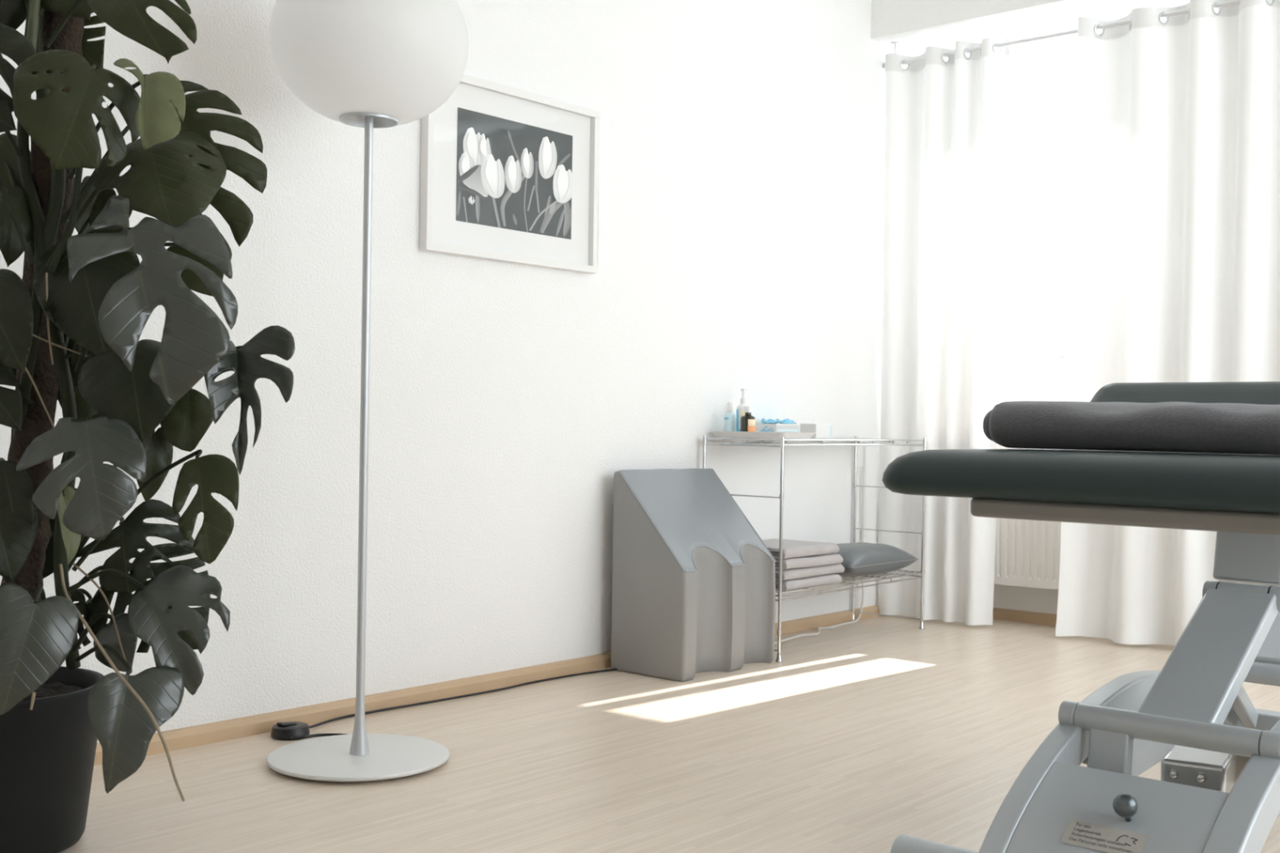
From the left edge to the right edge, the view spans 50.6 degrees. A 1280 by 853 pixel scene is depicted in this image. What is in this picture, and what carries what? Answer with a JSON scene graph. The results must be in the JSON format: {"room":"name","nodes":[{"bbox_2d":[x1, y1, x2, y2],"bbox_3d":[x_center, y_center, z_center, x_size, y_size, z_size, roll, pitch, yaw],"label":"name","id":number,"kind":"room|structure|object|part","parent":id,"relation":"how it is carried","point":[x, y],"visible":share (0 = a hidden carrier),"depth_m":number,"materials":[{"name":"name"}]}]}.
{"room":"examination room","nodes":[
{"label":"examination room","id":0,"kind":"room"},
{"bbox_2d":[0,0,910,742],"bbox_3d":[-1.186,-0.571,3.203,0.200,2.850,7.120,1,0,41],"label":"wall","id":1,"kind":"structure","parent":0,"point":[741,142],"depth_m":4.07,"materials":[{"name":"white paint"}]},
{"bbox_2d":[93,604,881,765],"bbox_3d":[-1.129,0.733,3.127,0.020,0.044,7.100,1,0,41],"label":"baseboard","id":2,"kind":"structure","parent":1,"relation":"attached to","point":[227,730],"depth_m":3.69,"materials":[{"name":"brown wood"}]},
{"bbox_2d":[418,74,599,274],"bbox_3d":[-0.367,-0.735,3.980,0.032,0.506,0.697,1,0,41],"label":"picture frame","id":3,"kind":"object","parent":1,"relation":"attached to","point":[508,174],"visible":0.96,"depth_m":3.97,"materials":[{"name":"white wood"}]},
{"bbox_2d":[455,106,573,239],"bbox_3d":[-0.362,-0.737,3.989,0.002,0.319,0.471,1,0,41],"label":"print","id":4,"kind":"object","parent":3,"relation":"attached to","point":[514,173],"depth_m":3.98,"materials":[{"name":"black paper"}]},
{"bbox_2d":[860,441,868,537],"bbox_3d":[0.916,0.257,5.514,0.016,0.390,0.035,1,0,41],"label":"duct","id":5,"kind":"object","parent":1,"relation":"attached to","point":[864,448],"visible":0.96,"depth_m":5.51,"materials":[{"name":"white plastic"}]},
{"bbox_2d":[59,614,1279,852],"bbox_3d":[0.521,0.834,1.782,4.320,0.100,7.200,1,0,41],"label":"floor","id":6,"kind":"structure","parent":0,"point":[866,734],"depth_m":3.10,"materials":[{"name":"beige wood"}]},
{"bbox_2d":[0,666,103,852],"bbox_3d":[-1.163,0.607,2.434,0.376,0.290,0.376,1,0,41],"label":"pot","id":7,"kind":"object","parent":6,"relation":"on","point":[47,751],"depth_m":2.34,"materials":[{"name":"black plastic"}]},
{"bbox_2d":[0,0,295,852],"bbox_3d":[-0.967,-0.062,2.353,0.776,1.635,0.432,1,0,15],"label":"monstera","id":8,"kind":"object","parent":6,"relation":"on","point":[71,328],"visible":1,"depth_m":2.32,"materials":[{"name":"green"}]},
{"bbox_3d":[-1.085,-0.183,2.429,0.081,1.271,0.052,1,0,41],"label":"stem","id":9,"kind":"part","parent":8,"relation":"part of","materials":[{"name":"green plant"}]},
{"bbox_3d":[-1.066,-0.719,2.380,0.028,0.145,0.017,1,0,-2],"label":"stem","id":10,"kind":"part","parent":8,"relation":"part of","materials":[{"name":"green plant"}]},
{"bbox_3d":[-1.048,-0.199,2.433,0.132,1.267,0.064,1,0,25],"label":"stem","id":11,"kind":"part","parent":8,"relation":"part of","materials":[{"name":"green plant"}]},
{"bbox_2d":[271,721,309,741],"bbox_3d":[-0.856,0.740,3.317,0.092,0.038,0.092,1,0,41],"label":"foot dimmer","id":12,"kind":"object","parent":6,"relation":"on","point":[283,731],"visible":1,"depth_m":3.28,"materials":[{"name":"black plastic"}]},
{"bbox_2d":[289,733,347,739],"bbox_3d":[-0.753,0.755,3.295,0.184,0.010,0.071,1,0,6],"label":"power cord","id":13,"kind":"object","parent":6,"relation":"on","point":[325,734],"visible":0.55,"depth_m":3.32,"materials":[{"name":"black plastic"}]},
{"bbox_2d":[266,0,468,782],"bbox_3d":[-0.624,-0.148,3.077,0.444,1.822,0.444,1,0,1],"label":"floor lamp","id":14,"kind":"object","parent":6,"relation":"on","point":[370,64],"visible":1,"depth_m":2.96,"materials":[{"name":"white"}]},
{"bbox_3d":[-0.612,-0.878,3.075,0.444,0.360,0.444,1,0,41],"label":"lamp shade","id":15,"kind":"part","parent":14,"relation":"part of","materials":[{"name":"white glass"}]},
{"bbox_2d":[308,668,617,728],"bbox_3d":[-0.457,0.755,3.840,0.059,0.013,1.224,1,0,41],"label":"power cord","id":16,"kind":"object","parent":6,"relation":"on","point":[611,669],"visible":0.85,"depth_m":3.79,"materials":[{"name":"black plastic"}]},
{"bbox_2d":[610,468,776,681],"bbox_3d":[0.183,0.457,4.360,0.295,0.633,0.485,1,0,41],"label":"cushion","id":17,"kind":"object","parent":6,"relation":"on","point":[694,581],"visible":1,"depth_m":4.26,"materials":[{"name":"grey fabric"}]},
{"bbox_2d":[702,435,926,662],"bbox_3d":[0.662,0.408,4.954,0.356,0.743,1.044,1,0,41],"label":"wire rack","id":18,"kind":"object","parent":6,"relation":"on","point":[782,444],"visible":0.62,"depth_m":4.87,"materials":[{"name":"silver metal"}]},
{"bbox_3d":[0.217,0.396,4.664,0.015,0.731,0.015,1,0,41],"label":"leg","id":19,"kind":"part","parent":18,"relation":"part of","materials":[{"name":"silver metal"}]},
{"bbox_2d":[711,431,815,439],"bbox_3d":[0.425,0.029,4.684,0.318,0.022,0.205,1,0,41],"label":"tray","id":20,"kind":"object","parent":18,"relation":"on","point":[775,435],"visible":0.91,"depth_m":4.60,"materials":[{"name":"white plastic"}]},
{"bbox_2d":[724,402,736,431],"bbox_3d":[0.314,-0.024,4.711,0.041,0.119,0.041,1,0,41],"label":"lotion bottle","id":21,"kind":"object","parent":20,"relation":"on","point":[730,418],"visible":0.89,"depth_m":4.70,"materials":[{"name":"teal plastic"}]},
{"bbox_2d":[736,388,748,431],"bbox_3d":[0.362,-0.049,4.758,0.048,0.168,0.048,1,0,41],"label":"spray bottle","id":22,"kind":"object","parent":20,"relation":"on","point":[740,412],"visible":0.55,"depth_m":4.74,"materials":[{"name":"white plastic"}]},
{"bbox_3d":[0.365,-0.034,4.737,0.031,0.046,0.006,1,0,-9],"label":"label panel","id":23,"kind":"part","parent":22,"relation":"part of","materials":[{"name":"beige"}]},
{"bbox_2d":[740,406,755,431],"bbox_3d":[0.371,-0.017,4.658,0.052,0.106,0.051,1,0,41],"label":"oil bottle","id":24,"kind":"object","parent":20,"relation":"on","point":[748,422],"visible":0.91,"depth_m":4.64,"materials":[{"name":"brown glass"}]},
{"bbox_3d":[0.387,-0.013,4.645,0.012,0.022,0.043,1,0,41],"label":"label panel","id":25,"kind":"part","parent":24,"relation":"part of","materials":[{"name":"beige paper"}]},
{"bbox_2d":[755,423,799,432],"bbox_3d":[0.498,0.016,4.934,0.102,0.050,0.151,1,0,41],"label":"glove box","id":26,"kind":"object","parent":18,"relation":"on","point":[758,427],"visible":0.48,"depth_m":4.88,"materials":[{"name":"white cardboard"}]},
{"bbox_2d":[759,426,773,431],"bbox_3d":[0.448,0.017,4.878,0.084,0.039,0.001,1,0,41],"label":"print","id":27,"kind":"object","parent":26,"relation":"attached to","point":[762,428],"depth_m":4.87,"materials":[{"name":"blue"}]},
{"bbox_2d":[761,418,795,423],"bbox_3d":[0.506,-0.020,4.941,0.102,0.020,0.181,1,0,41],"label":"glove","id":28,"kind":"object","parent":26,"relation":"on","point":[763,420],"visible":0.99,"depth_m":4.91,"materials":[{"name":"blue rubber"}]},
{"bbox_2d":[777,425,799,432],"bbox_3d":[0.536,0.017,4.902,0.001,0.042,0.142,1,0,41],"label":"print","id":29,"kind":"object","parent":26,"relation":"attached to","point":[793,428],"depth_m":4.90,"materials":[{"name":"grey cardboard"}]},
{"bbox_3d":[0.464,0.400,4.466,0.015,0.731,0.015,1,0,41],"label":"leg","id":30,"kind":"part","parent":18,"relation":"part of","materials":[{"name":"silver metal"}]},
{"bbox_2d":[775,573,842,591],"bbox_3d":[0.503,0.539,4.775,0.276,0.032,0.351,1,0,41],"label":"folded towel","id":31,"kind":"object","parent":18,"relation":"on","point":[812,581],"visible":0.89,"depth_m":4.67,"materials":[{"name":"white fabric"}]},
{"bbox_2d":[775,563,844,581],"bbox_3d":[0.507,0.503,4.784,0.269,0.034,0.378,1,0,41],"label":"folded towel","id":32,"kind":"object","parent":31,"relation":"on","point":[803,572],"visible":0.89,"depth_m":4.68,"materials":[{"name":"white fabric"}]},
{"bbox_2d":[774,553,843,569],"bbox_3d":[0.506,0.467,4.777,0.275,0.036,0.357,1,0,41],"label":"folded towel","id":33,"kind":"object","parent":32,"relation":"on","point":[828,558],"visible":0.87,"depth_m":4.68,"materials":[{"name":"white fabric"}]},
{"bbox_2d":[762,538,839,559],"bbox_3d":[0.497,0.429,4.770,0.270,0.036,0.344,1,0,41],"label":"folded towel","id":34,"kind":"object","parent":33,"relation":"on","point":[791,548],"visible":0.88,"depth_m":4.71,"materials":[{"name":"white fabric"}]},
{"bbox_2d":[705,437,924,446],"bbox_3d":[0.668,0.056,4.953,0.338,0.022,1.026,1,0,41],"label":"shelf","id":35,"kind":"object","parent":18,"relation":"attached to","point":[782,440],"depth_m":4.76,"materials":[{"name":"silver metal"}]},
{"bbox_2d":[800,423,832,438],"bbox_3d":[0.656,0.017,5.043,0.070,0.053,0.110,1,0,41],"label":"tissue box","id":36,"kind":"object","parent":18,"relation":"on","point":[821,430],"visible":0.89,"depth_m":5.01,"materials":[{"name":"white cardboard"}]},
{"bbox_2d":[775,569,922,601],"bbox_3d":[0.660,0.569,4.954,0.338,0.022,1.026,1,0,41],"label":"shelf","id":37,"kind":"object","parent":18,"relation":"attached to","point":[780,594],"depth_m":4.89,"materials":[{"name":"silver metal"}]},
{"bbox_3d":[0.861,0.404,5.442,0.015,0.731,0.015,1,0,41],"label":"leg","id":38,"kind":"part","parent":18,"relation":"part of","materials":[{"name":"silver metal"}]},
{"bbox_2d":[832,542,919,577],"bbox_3d":[0.817,0.500,5.117,0.267,0.116,0.480,1,0,41],"label":"pillow","id":39,"kind":"object","parent":18,"relation":"on","point":[860,558],"visible":0.77,"depth_m":5.01,"materials":[{"name":"grey fabric"}]},
{"bbox_3d":[1.098,0.408,5.253,0.015,0.731,0.015,1,0,41],"label":"leg","id":40,"kind":"part","parent":18,"relation":"part of","materials":[{"name":"silver metal"}]},
{"bbox_2d":[773,466,864,644],"bbox_3d":[0.626,0.469,5.035,0.059,0.620,1.084,1,0,32],"label":"cable","id":41,"kind":"object","parent":6,"relation":"on","point":[863,468],"visible":0.82,"depth_m":5.44,"materials":[{"name":"white plastic"}]},
{"bbox_2d":[882,381,1279,852],"bbox_3d":[1.142,0.349,2.613,0.732,0.886,1.495,1,0,41],"label":"table","id":42,"kind":"object","parent":6,"relation":"on","point":[1218,789],"visible":0.98,"depth_m":2.24,"materials":[{"name":"grey"}]},
{"bbox_2d":[882,448,1279,514],"bbox_3d":[0.881,0.082,2.301,0.728,0.077,0.675,1,0,41],"label":"cushion","id":43,"kind":"object","parent":42,"relation":"on","point":[1082,482],"depth_m":2.05,"materials":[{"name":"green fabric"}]},
{"bbox_3d":[1.012,0.640,2.729,0.043,0.293,1.482,1,0,41],"label":"rail","id":44,"kind":"part","parent":42,"relation":"part of","materials":[{"name":"grey metal"}]},
{"bbox_3d":[0.756,0.664,2.172,0.291,0.164,0.235,1,0,41],"label":"plate","id":45,"kind":"part","parent":42,"relation":"part of","materials":[{"name":"grey metal"}]},
{"bbox_3d":[0.940,0.136,2.255,0.547,0.031,0.628,1,0,41],"label":"frame","id":46,"kind":"part","parent":42,"relation":"part of","materials":[{"name":"grey metal"}]},
{"bbox_3d":[0.774,0.611,2.161,0.038,0.051,0.040,1,0,41],"label":"ball knob","id":47,"kind":"part","parent":42,"relation":"part of","materials":[{"name":"grey metal"}]},
{"bbox_2d":[982,400,1279,454],"bbox_3d":[0.896,0.001,2.227,0.671,0.084,0.178,1,0,41],"label":"bolster cushion","id":48,"kind":"object","parent":42,"relation":"on","point":[1167,426],"visible":1,"depth_m":2.20,"materials":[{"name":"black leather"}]},
{"bbox_2d":[1090,381,1279,404],"bbox_3d":[1.218,0.014,2.694,0.728,0.214,0.287,1,0,41],"label":"cushion","id":49,"kind":"object","parent":42,"relation":"on","point":[1249,393],"depth_m":2.81,"materials":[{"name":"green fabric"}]},
{"bbox_3d":[1.050,0.429,2.492,0.130,0.231,0.404,1,0,41],"label":"arm","id":50,"kind":"part","parent":42,"relation":"part of","materials":[{"name":"grey metal"}]},
{"bbox_3d":[1.270,0.645,2.508,0.054,0.293,1.482,1,0,41],"label":"rail","id":51,"kind":"part","parent":42,"relation":"part of","materials":[{"name":"grey metal"}]},
{"bbox_3d":[1.081,0.614,2.482,0.072,0.072,0.105,1,0,-44],"label":"motor","id":52,"kind":"part","parent":42,"relation":"part of","materials":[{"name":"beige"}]},
{"bbox_3d":[1.214,0.231,2.679,0.130,0.164,0.086,1,0,41],"label":"arm","id":53,"kind":"part","parent":42,"relation":"part of","materials":[{"name":"grey metal"}]},
{"bbox_3d":[1.488,0.417,3.005,0.140,0.218,0.382,1,0,41],"label":"arm","id":54,"kind":"part","parent":42,"relation":"part of","materials":[{"name":"grey metal"}]},
{"bbox_2d":[943,0,1272,614],"bbox_3d":[2.902,-0.509,4.524,4.700,2.850,0.240,1,0,41],"label":"wall","id":55,"kind":"structure","parent":0,"point":[1005,597],"depth_m":5.49,"materials":[{"name":"white paint"}]},
{"bbox_2d":[992,607,1057,626],"bbox_3d":[2.804,0.793,4.422,4.280,0.044,0.020,1,0,41],"label":"baseboard","id":56,"kind":"structure","parent":55,"relation":"attached to","point":[1031,617],"depth_m":5.48,"materials":[{"name":"brown wood"}]},
{"bbox_2d":[994,444,1061,590],"bbox_3d":[1.649,0.332,5.346,1.034,0.611,0.122,1,0,41],"label":"radiator","id":57,"kind":"object","parent":55,"relation":"attached to","point":[1028,552],"visible":0.08,"depth_m":5.37,"materials":[{"name":"white metal"}]},
{"bbox_2d":[998,44,1077,382],"bbox_3d":[1.748,-0.858,5.437,1.090,1.363,0.147,1,0,41],"label":"window","id":58,"kind":"structure","parent":55,"relation":"in","point":[1064,59],"depth_m":5.49,"materials":[{"name":"white"}]},
{"bbox_3d":[1.718,-0.191,5.417,1.090,0.028,0.089,1,0,41],"label":"sill","id":59,"kind":"part","parent":58,"relation":"part of","materials":[{"name":"white"}]},
{"bbox_3d":[0.574,-2.025,1.769,4.700,0.120,7.600,1,0,41],"label":"ceiling","id":60,"kind":"structure","parent":0,"visible":0},
{"bbox_2d":[871,0,1190,56],"bbox_3d":[2.710,-1.742,4.274,4.300,0.389,0.410,1,0,41],"label":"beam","id":61,"kind":"structure","parent":60,"relation":"attached to","point":[917,24],"depth_m":5.31,"materials":[{"name":"white paint"}]},
{"bbox_2d":[883,0,1239,68],"bbox_3d":[2.491,-1.499,4.334,3.904,0.105,0.036,1,0,41],"label":"curtain rod","id":62,"kind":"object","parent":61,"relation":"attached to","point":[1233,2],"visible":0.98,"depth_m":5.11,"materials":[{"name":"white metal"}]},
{"bbox_2d":[877,36,1009,625],"bbox_3d":[1.199,-0.375,5.422,0.525,2.300,0.091,1,0,41],"label":"curtain","id":63,"kind":"object","parent":62,"relation":"hanging from","point":[945,122],"visible":0.98,"depth_m":5.42,"materials":[{"name":"white fabric"}]},
{"bbox_2d":[1055,0,1238,645],"bbox_3d":[1.834,-0.364,4.888,0.609,2.300,0.115,1,0,41],"label":"curtain","id":64,"kind":"object","parent":62,"relation":"hanging from","point":[1150,287],"visible":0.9,"depth_m":4.87,"materials":[{"name":"white fabric"}]},
{"bbox_2d":[1231,0,1279,586],"bbox_3d":[2.280,-0.356,4.489,0.623,2.300,0.135,1,0,41],"label":"curtain","id":65,"kind":"object","parent":62,"relation":"hanging from","point":[1256,269],"visible":0.66,"depth_m":4.63,"materials":[{"name":"white fabric"}]}
]}

